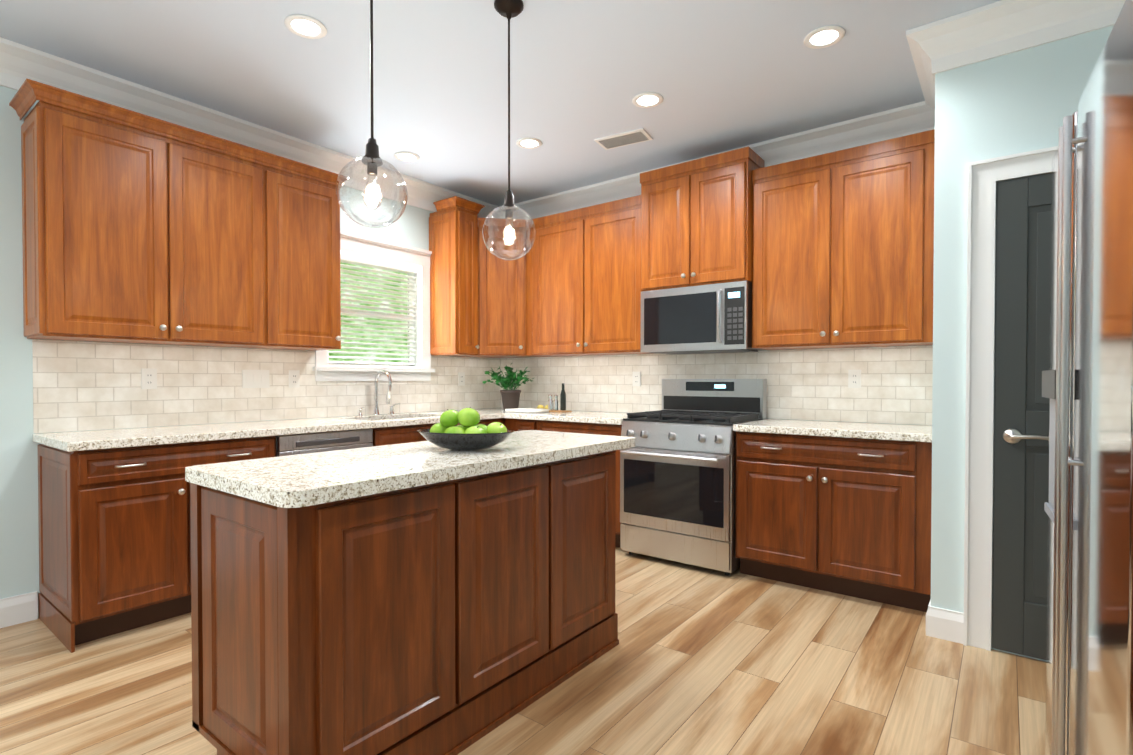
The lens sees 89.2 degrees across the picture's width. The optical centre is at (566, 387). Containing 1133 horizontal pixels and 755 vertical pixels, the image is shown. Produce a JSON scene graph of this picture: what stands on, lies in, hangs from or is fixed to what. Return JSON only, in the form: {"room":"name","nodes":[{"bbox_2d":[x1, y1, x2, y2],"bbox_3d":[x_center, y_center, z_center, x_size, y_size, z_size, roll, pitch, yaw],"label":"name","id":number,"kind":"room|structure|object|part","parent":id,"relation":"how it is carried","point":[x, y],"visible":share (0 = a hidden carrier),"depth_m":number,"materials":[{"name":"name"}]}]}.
{"room":"kitchen","nodes":[
{"label":"kitchen","id":0,"kind":"room"},
{"bbox_2d":[0,86,500,617],"bbox_3d":[-2.946,-0.232,2.519,0.150,2.760,7.750,1,1,37],"label":"wall","id":1,"kind":"structure","parent":0,"point":[18,518],"depth_m":2.78,"materials":[{"name":"blue paint"}]},
{"bbox_2d":[0,591,37,627],"bbox_3d":[-3.924,1.099,1.122,0.017,0.135,4.315,1,1,37],"label":"baseboard","id":2,"kind":"structure","parent":1,"relation":"attached to","point":[19,609],"depth_m":2.78,"materials":[{"name":"white wood"}]},
{"bbox_2d":[17,80,268,347],"bbox_3d":[-2.201,-0.800,3.073,0.347,1.120,0.992,1,1,37],"label":"upper cabinet","id":3,"kind":"object","parent":1,"relation":"attached to","point":[137,227],"depth_m":2.87,"materials":[{"name":"brown wood"}]},
{"bbox_2d":[0,37,499,217],"bbox_3d":[-2.891,-1.517,2.365,0.104,0.184,7.600,1,1,37],"label":"crown molding","id":4,"kind":"structure","parent":1,"relation":"attached to","point":[19,63],"depth_m":3.31,"materials":[{"name":"white wood"}]},
{"bbox_2d":[32,339,499,432],"bbox_3d":[-1.627,-0.021,4.119,0.006,0.462,3.270,1,1,37],"label":"tile backsplash","id":5,"kind":"structure","parent":1,"relation":"attached to","point":[81,386],"depth_m":3.42,"materials":[{"name":"tile"}]},
{"bbox_2d":[141,368,156,388],"bbox_3d":[-2.323,-0.047,3.197,0.009,0.115,0.072,1,1,37],"label":"electrical outlet plate","id":6,"kind":"object","parent":5,"relation":"attached to","point":[148,375],"depth_m":3.19,"materials":[{"name":"white plastic"}]},
{"bbox_2d":[242,370,269,387],"bbox_3d":[-1.973,-0.053,3.652,0.009,0.115,0.165,1,1,37],"label":"electrical outlet plate","id":7,"kind":"object","parent":5,"relation":"attached to","point":[255,379],"depth_m":3.65,"materials":[{"name":"white plastic"}]},
{"bbox_2d":[289,370,299,387],"bbox_3d":[-1.825,-0.056,3.848,0.009,0.115,0.072,1,1,37],"label":"electrical outlet plate","id":8,"kind":"object","parent":5,"relation":"attached to","point":[294,375],"depth_m":3.85,"materials":[{"name":"white plastic"}]},
{"bbox_2d":[458,372,464,385],"bbox_3d":[-0.919,-0.072,5.031,0.009,0.115,0.072,1,1,37],"label":"electrical outlet plate","id":9,"kind":"object","parent":5,"relation":"attached to","point":[461,375],"depth_m":5.03,"materials":[{"name":"white plastic"}]},
{"bbox_2d":[257,153,344,350],"bbox_3d":[-1.751,-0.809,3.660,0.347,1.120,0.488,1,1,37],"label":"upper cabinet","id":10,"kind":"object","parent":1,"relation":"attached to","point":[305,282],"depth_m":3.55,"materials":[{"name":"brown wood"}]},
{"bbox_2d":[312,231,434,380],"bbox_3d":[-1.473,-0.581,4.387,0.185,1.065,1.035,1,1,37],"label":"window","id":11,"kind":"structure","parent":1,"relation":"in","point":[357,245],"depth_m":4.48,"materials":[{"name":"white"}]},
{"bbox_3d":[-1.519,-0.564,4.422,0.070,0.830,0.815,1,1,37],"label":"window sash","id":12,"kind":"part","parent":11,"relation":"part of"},
{"bbox_2d":[328,254,416,367],"bbox_3d":[-1.471,-0.557,4.386,0.040,0.815,0.785,1,1,37],"label":"window blinds","id":13,"kind":"object","parent":11,"relation":"attached to","point":[354,260],"visible":0.71,"depth_m":4.40,"materials":[{"name":"white plastic"}]},
{"bbox_2d":[429,196,484,355],"bbox_3d":[-0.915,-0.878,4.725,0.379,1.231,0.320,1,1,37],"label":"upper cabinet","id":14,"kind":"object","parent":1,"relation":"attached to","point":[453,234],"visible":1,"depth_m":4.63,"materials":[{"name":"brown wood"}]},
{"bbox_2d":[0,0,999,206],"bbox_3d":[-1.031,-1.641,0.971,5.150,0.100,7.950,1,1,37],"label":"ceiling","id":15,"kind":"structure","parent":0,"point":[721,75],"depth_m":2.92,"materials":[{"name":"white paint"}]},
{"bbox_2d":[284,14,326,38],"bbox_3d":[-1.165,-1.609,2.566,0.175,0.008,0.175,0,1,-8],"label":"recessed light","id":16,"kind":"object","parent":15,"relation":"in","point":[305,26],"depth_m":2.56,"materials":[{"name":"white"}]},
{"bbox_2d":[336,0,407,227],"bbox_3d":[-0.643,-1.067,1.897,0.226,1.072,0.226,1,1,37],"label":"pendant light","id":17,"kind":"object","parent":15,"relation":"hanging from","point":[371,159],"visible":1,"depth_m":1.89,"materials":[{"name":"clear glass"}]},
{"bbox_2d":[394,152,419,161],"bbox_3d":[-1.128,-1.629,4.062,0.175,0.008,0.175,0,1,-8],"label":"recessed light","id":18,"kind":"object","parent":15,"relation":"in","point":[403,156],"depth_m":4.06,"materials":[{"name":"white"}]},
{"bbox_2d":[482,0,535,260],"bbox_3d":[-0.242,-1.074,2.422,0.226,1.072,0.226,1,1,37],"label":"pendant light","id":19,"kind":"object","parent":15,"relation":"hanging from","point":[508,9],"visible":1,"depth_m":2.41,"materials":[{"name":"clear glass"}]},
{"bbox_2d":[516,137,541,148],"bbox_3d":[-0.249,-1.626,3.829,0.175,0.008,0.175,0,1,-8],"label":"recessed light","id":20,"kind":"object","parent":15,"relation":"in","point":[528,142],"depth_m":3.82,"materials":[{"name":"white"}]},
{"bbox_2d":[594,128,652,149],"bbox_3d":[0.373,-1.624,3.769,0.340,0.010,0.180,0,1,29],"label":"ceiling vent","id":21,"kind":"object","parent":15,"relation":"in","point":[625,138],"visible":0.98,"depth_m":3.75,"materials":[{"name":"white metal"}]},
{"bbox_2d":[632,92,662,107],"bbox_3d":[0.458,-1.618,3.239,0.175,0.008,0.175,0,1,-8],"label":"recessed light","id":22,"kind":"object","parent":15,"relation":"in","point":[647,99],"depth_m":3.23,"materials":[{"name":"white"}]},
{"bbox_2d":[804,25,844,48],"bbox_3d":[1.186,-1.610,2.644,0.175,0.008,0.175,0,1,-8],"label":"recessed light","id":23,"kind":"object","parent":15,"relation":"in","point":[825,36],"depth_m":2.64,"materials":[{"name":"white"}]},
{"bbox_2d":[906,0,1125,83],"bbox_3d":[2.113,-1.515,2.223,1.374,0.184,0.104,1,1,37],"label":"crown molding","id":24,"kind":"structure","parent":15,"relation":"attached to","point":[991,30],"depth_m":2.44,"materials":[{"name":"white wood"}]},
{"bbox_2d":[0,547,1045,754],"bbox_3d":[-1.031,1.219,1.010,5.150,0.100,7.950,1,1,37],"label":"floor","id":25,"kind":"structure","parent":0,"point":[697,660],"depth_m":2.20,"materials":[{"name":"brown wood"}]},
{"bbox_2d":[37,418,504,652],"bbox_3d":[-1.361,0.691,3.942,0.649,0.875,3.277,1,1,37],"label":"base cabinet","id":26,"kind":"object","parent":25,"relation":"on","point":[114,524],"visible":0.42,"depth_m":2.65,"materials":[{"name":"brown wood"}]},
{"bbox_2d":[33,408,504,451],"bbox_3d":[-1.366,0.233,3.928,0.643,0.040,3.288,1,1,37],"label":"countertop","id":27,"kind":"structure","parent":26,"relation":"on","point":[96,439],"depth_m":3.06,"materials":[{"name":"stone"}]},
{"bbox_2d":[357,370,399,415],"bbox_3d":[-1.359,0.041,4.239,0.209,0.337,0.314,1,1,37],"label":"faucet","id":28,"kind":"object","parent":27,"relation":"on","point":[388,401],"visible":1,"depth_m":4.26,"materials":[{"name":"silver metal"}]},
{"bbox_2d":[482,363,533,409],"bbox_3d":[-0.479,-0.007,4.923,0.483,0.413,0.455,1,1,37],"label":"potted plant","id":29,"kind":"object","parent":27,"relation":"on","point":[510,398],"visible":0.98,"depth_m":4.90,"materials":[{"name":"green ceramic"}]},
{"bbox_2d":[505,408,548,412],"bbox_3d":[-0.323,0.188,4.679,0.220,0.030,0.310,-1,1,-45],"label":"open book","id":30,"kind":"object","parent":27,"relation":"on","point":[528,410],"visible":1,"depth_m":4.60,"materials":[{"name":"white paper"}]},
{"bbox_2d":[537,405,547,408],"bbox_3d":[-0.188,0.175,4.859,0.143,0.052,0.052,0,1,30],"label":"lemons","id":31,"kind":"object","parent":27,"relation":"on","point":[542,406],"visible":0.5,"depth_m":4.85,"materials":[{"name":"yellow food"}]},
{"bbox_2d":[485,408,496,411],"bbox_3d":[-0.567,0.219,4.981,0.390,0.040,0.643,1,1,37],"label":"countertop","id":32,"kind":"structure","parent":26,"relation":"on","point":[486,409],"depth_m":5.00,"materials":[{"name":"stone"}]},
{"bbox_2d":[501,411,626,424],"bbox_3d":[0.135,0.226,4.444,1.079,0.040,0.643,1,1,37],"label":"countertop","id":33,"kind":"structure","parent":26,"relation":"on","point":[616,418],"depth_m":4.24,"materials":[{"name":"stone"}]},
{"bbox_2d":[548,383,571,412],"bbox_3d":[-0.078,0.085,4.717,0.200,0.234,0.140,1,1,37],"label":"board","id":34,"kind":"object","parent":33,"relation":"on","point":[552,405],"visible":0.94,"depth_m":4.70,"materials":[{"name":"brown wood"}]},
{"bbox_2d":[276,428,372,456],"bbox_3d":[-1.639,0.697,3.580,0.612,0.872,0.596,1,1,37],"label":"dishwasher","id":35,"kind":"object","parent":25,"relation":"on","point":[295,444],"visible":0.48,"depth_m":3.36,"materials":[{"name":"silver metal"}]},
{"bbox_2d":[190,450,618,754],"bbox_3d":[-0.455,0.715,2.168,0.620,0.876,1.497,1,1,37],"label":"kitchen island","id":36,"kind":"object","parent":25,"relation":"on","point":[422,598],"depth_m":1.68,"materials":[{"name":"brown wood"}]},
{"bbox_2d":[185,430,634,509],"bbox_3d":[-0.422,0.257,2.197,0.660,0.040,1.625,1,1,37],"label":"island countertop","id":37,"kind":"structure","parent":36,"relation":"on","point":[290,482],"depth_m":1.77,"materials":[{"name":"white stone"}]},
{"bbox_2d":[417,407,514,450],"bbox_3d":[-0.383,0.157,2.181,0.363,0.162,0.276,1,1,37],"label":"fruit bowl","id":38,"kind":"object","parent":37,"relation":"on","point":[467,434],"visible":1,"depth_m":2.12,"materials":[{"name":"black"}]},
{"bbox_2d":[505,418,621,547],"bbox_3d":[0.119,0.683,4.465,1.120,0.875,0.649,1,1,37],"label":"base cabinet","id":39,"kind":"object","parent":25,"relation":"on","point":[561,426],"visible":0.15,"depth_m":4.08,"materials":[{"name":"brown wood"}]},
{"bbox_2d":[620,379,766,575],"bbox_3d":[0.837,0.537,3.843,0.760,1.185,0.727,1,1,37],"label":"range","id":40,"kind":"object","parent":25,"relation":"on","point":[678,482],"visible":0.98,"depth_m":3.63,"materials":[{"name":"silver metal"}]},
{"bbox_2d":[735,431,931,611],"bbox_3d":[1.579,0.699,3.348,1.009,0.875,0.649,1,1,37],"label":"base cabinet","id":41,"kind":"object","parent":25,"relation":"on","point":[851,517],"visible":1,"depth_m":3.09,"materials":[{"name":"brown wood"}]},
{"bbox_2d":[733,419,931,441],"bbox_3d":[1.579,0.241,3.340,1.010,0.040,0.643,1,1,37],"label":"countertop","id":42,"kind":"structure","parent":41,"relation":"on","point":[905,432],"depth_m":3.18,"materials":[{"name":"stone"}]},
{"bbox_2d":[1042,0,1132,754],"bbox_3d":[1.373,0.278,1.026,0.744,1.780,0.910,1,1,34],"label":"refrigerator","id":43,"kind":"object","parent":25,"relation":"on","point":[1087,383],"visible":1,"depth_m":1.09,"materials":[{"name":"silver metal"}]},
{"bbox_2d":[501,345,931,424],"bbox_3d":[0.824,-0.258,4.419,3.530,2.760,0.150,1,1,37],"label":"wall","id":44,"kind":"structure","parent":0,"point":[759,350],"depth_m":3.79,"materials":[{"name":"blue paint"}]},
{"bbox_2d":[455,218,543,357],"bbox_3d":[-0.564,-0.827,4.973,0.637,1.121,0.637,1,1,37],"label":"upper cabinet","id":45,"kind":"object","parent":44,"relation":"attached to","point":[501,308],"visible":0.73,"depth_m":4.75,"materials":[{"name":"brown wood"}]},
{"bbox_2d":[525,195,657,356],"bbox_3d":[0.197,-0.821,4.554,1.136,1.121,0.379,1,1,37],"label":"upper cabinet","id":46,"kind":"object","parent":44,"relation":"attached to","point":[583,281],"visible":0.85,"depth_m":4.40,"materials":[{"name":"brown wood"}]},
{"bbox_2d":[640,146,764,291],"bbox_3d":[0.932,-1.085,3.944,0.774,0.826,0.449,1,1,37],"label":"upper cabinet","id":47,"kind":"object","parent":44,"relation":"attached to","point":[696,222],"visible":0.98,"depth_m":3.76,"materials":[{"name":"brown wood"}]},
{"bbox_2d":[640,281,762,353],"bbox_3d":[0.929,-0.455,3.949,0.756,0.429,0.456,1,1,37],"label":"over-the-range microwave","id":48,"kind":"object","parent":47,"relation":"attached to","point":[709,318],"visible":0.98,"depth_m":3.78,"materials":[{"name":"silver metal"}]},
{"bbox_2d":[500,104,919,219],"bbox_3d":[0.794,-1.543,4.264,3.410,0.184,0.104,1,1,37],"label":"crown molding","id":49,"kind":"structure","parent":44,"relation":"attached to","point":[896,122],"depth_m":3.75,"materials":[{"name":"white wood"}]},
{"bbox_2d":[500,345,932,424],"bbox_3d":[0.777,-0.025,4.360,3.530,0.462,0.006,1,1,37],"label":"tile backsplash","id":50,"kind":"structure","parent":44,"relation":"attached to","point":[897,382],"depth_m":3.86,"materials":[{"name":"tile"}]},
{"bbox_2d":[633,372,640,385],"bbox_3d":[0.552,-0.065,4.522,0.072,0.115,0.008,1,1,37],"label":"electrical outlet plate","id":51,"kind":"object","parent":50,"relation":"attached to","point":[636,375],"depth_m":4.52,"materials":[{"name":"white plastic"}]},
{"bbox_2d":[848,370,860,387],"bbox_3d":[1.793,-0.052,3.573,0.072,0.115,0.008,1,1,37],"label":"electrical outlet plate","id":52,"kind":"object","parent":50,"relation":"attached to","point":[854,376],"depth_m":3.57,"materials":[{"name":"white plastic"}]},
{"bbox_2d":[752,129,934,349],"bbox_3d":[1.660,-0.805,3.435,1.012,1.121,0.379,1,1,37],"label":"upper cabinet","id":53,"kind":"object","parent":44,"relation":"attached to","point":[842,248],"visible":0.92,"depth_m":3.29,"materials":[{"name":"brown wood"}]},
{"bbox_2d":[912,80,934,131],"bbox_3d":[1.850,-1.525,2.924,0.104,0.184,0.690,1,1,37],"label":"crown molding","id":54,"kind":"structure","parent":44,"relation":"attached to","point":[924,111],"depth_m":3.28,"materials":[{"name":"white wood"}]},
{"bbox_2d":[931,25,1113,660],"bbox_3d":[2.541,-0.233,2.590,1.420,2.760,0.970,1,1,37],"label":"wall column","id":55,"kind":"structure","parent":0,"point":[1025,100],"depth_m":2.57,"materials":[{"name":"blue paint"}]},
{"bbox_2d":[926,599,963,643],"bbox_3d":[1.770,1.078,2.679,0.144,0.135,0.182,1,1,37],"label":"baseboard","id":56,"kind":"structure","parent":55,"relation":"attached to","point":[944,624],"depth_m":2.61,"materials":[{"name":"white wood"}]},
{"bbox_2d":[963,146,1057,650],"bbox_3d":[2.134,0.084,2.275,0.908,2.134,0.030,1,1,37],"label":"door frame","id":57,"kind":"structure","parent":55,"relation":"attached to","point":[985,176],"depth_m":2.52,"materials":[{"name":"white"}]},
{"bbox_2d":[992,173,1051,659],"bbox_3d":[2.120,0.129,2.257,0.704,2.020,0.074,1,1,37],"label":"pantry door","id":58,"kind":"structure","parent":57,"relation":"attached to","point":[1021,403],"depth_m":2.43,"materials":[{"name":"grey"}]},
{"bbox_3d":[1.921,0.209,2.399,0.158,0.064,0.055,1,1,37],"label":"handle","id":59,"kind":"part","parent":58,"relation":"part of","materials":[{"name":"silver metal"}]}
]}

